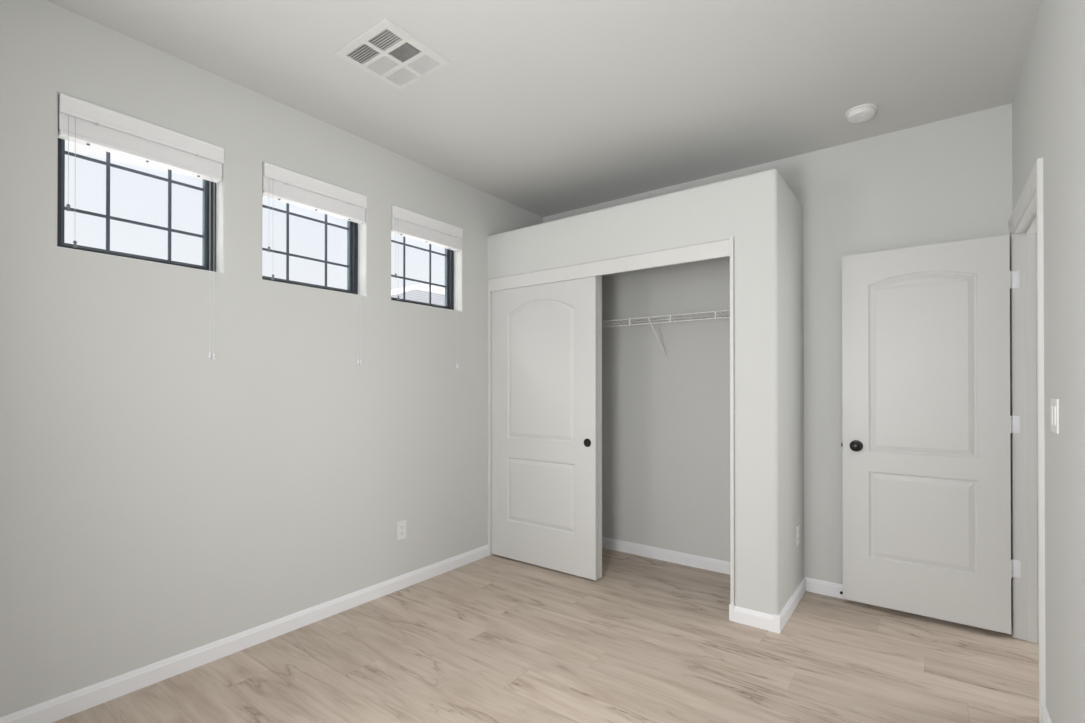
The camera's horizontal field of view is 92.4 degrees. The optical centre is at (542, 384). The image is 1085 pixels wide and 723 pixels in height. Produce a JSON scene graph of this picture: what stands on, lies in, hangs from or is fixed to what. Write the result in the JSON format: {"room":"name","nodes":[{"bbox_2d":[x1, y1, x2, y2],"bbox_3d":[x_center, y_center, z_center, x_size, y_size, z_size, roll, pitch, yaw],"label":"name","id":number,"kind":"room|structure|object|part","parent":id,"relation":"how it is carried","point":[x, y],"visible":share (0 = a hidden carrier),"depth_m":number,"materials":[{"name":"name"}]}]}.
{"room":"empty bedroom","nodes":[
{"label":"empty bedroom","id":0,"kind":"room"},
{"bbox_2d":[0,0,542,716],"bbox_3d":[-1.502,-0.084,2.604,0.150,2.740,5.070,0,0,37],"label":"wall","id":1,"kind":"structure","parent":0,"point":[161,498],"depth_m":2.39,"materials":[{"name":"paint"}]},
{"bbox_2d":[57,138,215,271],"bbox_3d":[-1.782,-0.826,2.304,0.063,0.590,0.584,0,0,37],"label":"window","id":2,"kind":"structure","parent":1,"relation":"in","point":[208,236],"depth_m":2.33,"materials":[{"name":"metal"},{"name":"dark painted aluminium"}]},
{"bbox_2d":[58,93,223,358],"bbox_3d":[-1.706,-0.618,2.247,0.079,1.002,0.578,0,0,37],"label":"window blind","id":3,"kind":"object","parent":2,"relation":"attached to","point":[82,122],"visible":0.94,"depth_m":2.19,"materials":[{"name":"white plastic"}]},
{"bbox_3d":[-1.848,-0.882,2.026,0.004,0.361,0.002,0,0,37],"label":"tilt cord","id":4,"kind":"part","parent":3,"relation":"part of","materials":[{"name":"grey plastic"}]},
{"bbox_3d":[-1.835,-0.813,2.042,0.004,0.499,0.002,0,0,37],"label":"tilt cord","id":5,"kind":"part","parent":3,"relation":"part of","materials":[{"name":"grey plastic"}]},
{"bbox_3d":[-1.714,-0.976,2.255,0.055,0.017,0.572,0,0,37],"label":"rail","id":6,"kind":"part","parent":3,"relation":"part of","materials":[{"name":"white plastic"}]},
{"bbox_2d":[0,545,488,722],"bbox_3d":[-1.635,1.243,2.284,0.013,0.083,4.107,0,0,37],"label":"baseboard","id":7,"kind":"structure","parent":1,"relation":"attached to","point":[63,706],"depth_m":2.43,"materials":[{"name":"white paint"}]},
{"bbox_2d":[262,203,357,294],"bbox_3d":[-1.319,-0.823,2.922,0.063,0.590,0.597,0,0,37],"label":"window","id":8,"kind":"structure","parent":1,"relation":"in","point":[352,227],"depth_m":3.02,"materials":[{"name":"metal"},{"name":"dark painted aluminium"}]},
{"bbox_2d":[262,162,366,364],"bbox_3d":[-1.244,-0.615,2.865,0.079,1.002,0.591,0,0,37],"label":"window blind","id":9,"kind":"object","parent":8,"relation":"attached to","point":[281,184],"visible":0.94,"depth_m":2.82,"materials":[{"name":"white plastic"}]},
{"bbox_3d":[-1.252,-0.973,2.873,0.055,0.017,0.585,0,0,37],"label":"rail","id":10,"kind":"part","parent":9,"relation":"part of","materials":[{"name":"white plastic"}]},
{"bbox_2d":[397,520,405,540],"bbox_3d":[-0.890,0.922,3.287,0.008,0.116,0.072,0,0,37],"label":"wall outlet","id":11,"kind":"object","parent":1,"relation":"attached to","point":[401,526],"visible":1,"depth_m":3.28,"materials":[{"name":"white plastic"}]},
{"bbox_2d":[391,236,453,309],"bbox_3d":[-0.850,-0.820,3.549,0.063,0.590,0.605,0,0,37],"label":"window","id":12,"kind":"structure","parent":1,"relation":"in","point":[449,254],"depth_m":3.70,"materials":[{"name":"metal"},{"name":"dark painted aluminium"}]},
{"bbox_2d":[391,205,462,368],"bbox_3d":[-0.774,-0.612,3.492,0.079,1.002,0.599,0,0,37],"label":"window blind","id":13,"kind":"object","parent":12,"relation":"attached to","point":[406,223],"visible":0.96,"depth_m":3.47,"materials":[{"name":"white plastic"}]},
{"bbox_3d":[-0.782,-0.970,3.500,0.055,0.017,0.593,0,0,37],"label":"rail","id":14,"kind":"part","parent":13,"relation":"part of","materials":[{"name":"white plastic"}]},
{"bbox_3d":[-0.595,-0.587,3.679,0.004,0.906,0.002,0,0,37],"label":"lift cord","id":15,"kind":"part","parent":13,"relation":"part of","materials":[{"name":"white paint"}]},
{"bbox_2d":[488,291,492,555],"bbox_3d":[-0.372,0.295,3.973,0.018,1.996,0.116,0,0,37],"label":"trim","id":16,"kind":"structure","parent":1,"relation":"attached to","point":[489,292],"depth_m":3.93,"materials":[{"name":"white paint"}]},
{"bbox_2d":[46,0,1040,216],"bbox_3d":[0.633,-1.534,1.626,4.750,0.150,6.050,0,0,37],"label":"ceiling","id":17,"kind":"structure","parent":0,"point":[543,108],"depth_m":2.43,"materials":[{"name":"white paint"}]},
{"bbox_2d":[335,18,451,89],"bbox_3d":[-0.662,-1.552,2.317,0.365,0.228,0.352,0,0,37],"label":"ceiling vent","id":18,"kind":"object","parent":17,"relation":"in","point":[383,65],"visible":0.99,"depth_m":2.32,"materials":[{"name":"white metal"}]},
{"bbox_2d":[845,103,877,122],"bbox_3d":[1.694,-1.433,2.764,0.146,0.041,0.146,0,0,37],"label":"smoke detector","id":19,"kind":"object","parent":17,"relation":"attached to","point":[864,112],"visible":1,"depth_m":2.73,"materials":[{"name":"white plastic"}]},
{"bbox_2d":[52,548,1038,722],"bbox_3d":[0.633,1.331,1.612,4.750,0.100,6.050,0,0,37],"label":"floor","id":20,"kind":"structure","parent":0,"point":[493,638],"depth_m":2.35,"materials":[{"name":"brown wood"}]},
{"bbox_2d":[487,169,803,614],"bbox_3d":[0.609,0.100,3.626,2.084,2.461,0.743,0,0,37],"label":"wall","id":21,"kind":"structure","parent":0,"point":[763,215],"depth_m":2.83,"materials":[{"name":"paint"}]},
{"bbox_2d":[492,276,597,579],"bbox_3d":[-0.010,0.264,3.678,0.912,2.031,0.039,0,0,37],"label":"door","id":22,"kind":"structure","parent":21,"relation":"in","point":[545,336],"depth_m":3.63,"materials":[{"name":"white paint"}]},
{"bbox_3d":[0.296,0.385,3.428,0.056,0.056,0.007,0,0,37],"label":"finger pull","id":23,"kind":"part","parent":22,"relation":"part of","materials":[{"name":"brown metal"}]},
{"bbox_2d":[598,275,601,577],"bbox_3d":[0.018,0.264,3.712,0.912,2.031,0.039,0,0,37],"label":"door","id":24,"kind":"structure","parent":21,"relation":"in","point":[599,277],"depth_m":3.43,"materials":[{"name":"white paint"}]},
{"bbox_2d":[488,240,729,291],"bbox_3d":[0.315,-0.749,3.405,1.804,0.090,0.018,0,0,37],"label":"trim","id":25,"kind":"structure","parent":21,"relation":"attached to","point":[720,249],"depth_m":3.27,"materials":[{"name":"white paint"}]},
{"bbox_2d":[730,236,734,604],"bbox_3d":[1.071,0.237,2.889,0.020,2.100,0.124,0,0,37],"label":"trim","id":26,"kind":"structure","parent":21,"relation":"attached to","point":[732,447],"depth_m":2.84,"materials":[{"name":"white paint"}]},
{"bbox_2d":[729,577,805,633],"bbox_3d":[1.336,1.246,3.043,0.254,0.083,0.716,0,0,37],"label":"baseboard","id":27,"kind":"structure","parent":21,"relation":"attached to","point":[749,617],"depth_m":2.79,"materials":[{"name":"white paint"}]},
{"bbox_2d":[796,524,798,545],"bbox_3d":[1.522,0.898,3.097,0.008,0.116,0.072,0,0,37],"label":"wall outlet","id":28,"kind":"object","parent":21,"relation":"attached to","point":[797,526],"visible":1,"depth_m":3.08,"materials":[{"name":"white plastic"}]},
{"bbox_2d":[543,103,1011,583],"bbox_3d":[1.304,-0.079,3.596,3.155,2.740,0.120,0,0,37],"label":"wall","id":29,"kind":"structure","parent":0,"point":[666,423],"depth_m":3.54,"materials":[{"name":"paint"}]},
{"bbox_2d":[602,537,729,574],"bbox_3d":[0.603,1.250,3.675,1.930,0.083,0.583,0,0,37],"label":"baseboard","id":30,"kind":"structure","parent":29,"relation":"attached to","point":[701,562],"depth_m":3.79,"materials":[{"name":"white paint"}]},
{"bbox_2d":[602,310,729,359],"bbox_3d":[0.684,-0.321,3.792,1.922,0.291,0.315,0,0,37],"label":"wire shelf","id":31,"kind":"object","parent":29,"relation":"attached to","point":[715,315],"visible":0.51,"depth_m":3.60,"materials":[{"name":"white metal"}]},
{"bbox_2d":[805,577,1011,634],"bbox_3d":[2.030,1.246,2.963,0.980,0.083,0.013,0,0,37],"label":"baseboard","id":32,"kind":"structure","parent":29,"relation":"attached to","point":[813,585],"depth_m":3.18,"materials":[{"name":"white paint"}]},
{"bbox_2d":[841,234,1020,633],"bbox_3d":[2.084,0.250,2.842,0.788,2.013,0.147,0,0,37],"label":"door","id":33,"kind":"structure","parent":29,"relation":"in","point":[928,423],"depth_m":2.81,"materials":[{"name":"white paint"}]},
{"bbox_3d":[1.799,0.357,2.988,0.057,0.057,0.038,0,0,37],"label":"knob","id":34,"kind":"part","parent":33,"relation":"part of","materials":[{"name":"brown metal"}]},
{"bbox_2d":[1012,0,1084,722],"bbox_3d":[0.992,-0.094,0.663,0.120,2.740,4.950,0,0,37],"label":"wall","id":35,"kind":"structure","parent":0,"point":[1048,103],"depth_m":1.67,"materials":[{"name":"paint"}]},
{"bbox_2d":[1008,158,1045,722],"bbox_3d":[2.210,0.218,2.289,0.153,2.132,0.953,0,0,37],"label":"trim","id":36,"kind":"structure","parent":35,"relation":"attached to","point":[1034,183],"depth_m":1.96,"materials":[{"name":"white paint"}]},
{"bbox_2d":[1041,706,1051,722],"bbox_3d":[0.707,1.233,0.386,0.013,0.083,3.875,0,0,37],"label":"baseboard","id":37,"kind":"structure","parent":35,"relation":"attached to","point":[1045,718],"depth_m":1.90,"materials":[{"name":"white paint"}]},
{"bbox_2d":[1050,398,1058,433],"bbox_3d":[1.734,0.105,1.762,0.009,0.116,0.116,0,0,37],"label":"light switch","id":38,"kind":"object","parent":35,"relation":"attached to","point":[1054,408],"visible":1,"depth_m":1.74,"materials":[{"name":"white plastic"}]},
{"label":"outside","id":39,"kind":"structure","parent":0,"visible":0},
{"bbox_3d":[-20.245,1.611,27.631,59.840,0.100,100.000,0,0,37],"label":"ground","id":40,"kind":"structure","parent":39,"visible":0},
{"bbox_2d":[391,289,444,305],"bbox_3d":[-2.014,-0.328,12.812,2.760,3.630,5.560,0,0,37],"label":"house","id":41,"kind":"structure","parent":40,"relation":"on","point":[418,295],"depth_m":11.11,"materials":[{"name":"white paint"}]},
{"bbox_2d":[391,284,444,294],"bbox_3d":[-2.871,-0.922,19.014,5.960,4.880,9.960,0,0,37],"label":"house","id":42,"kind":"structure","parent":40,"relation":"on","point":[424,287],"depth_m":16.16,"materials":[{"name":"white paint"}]}
]}

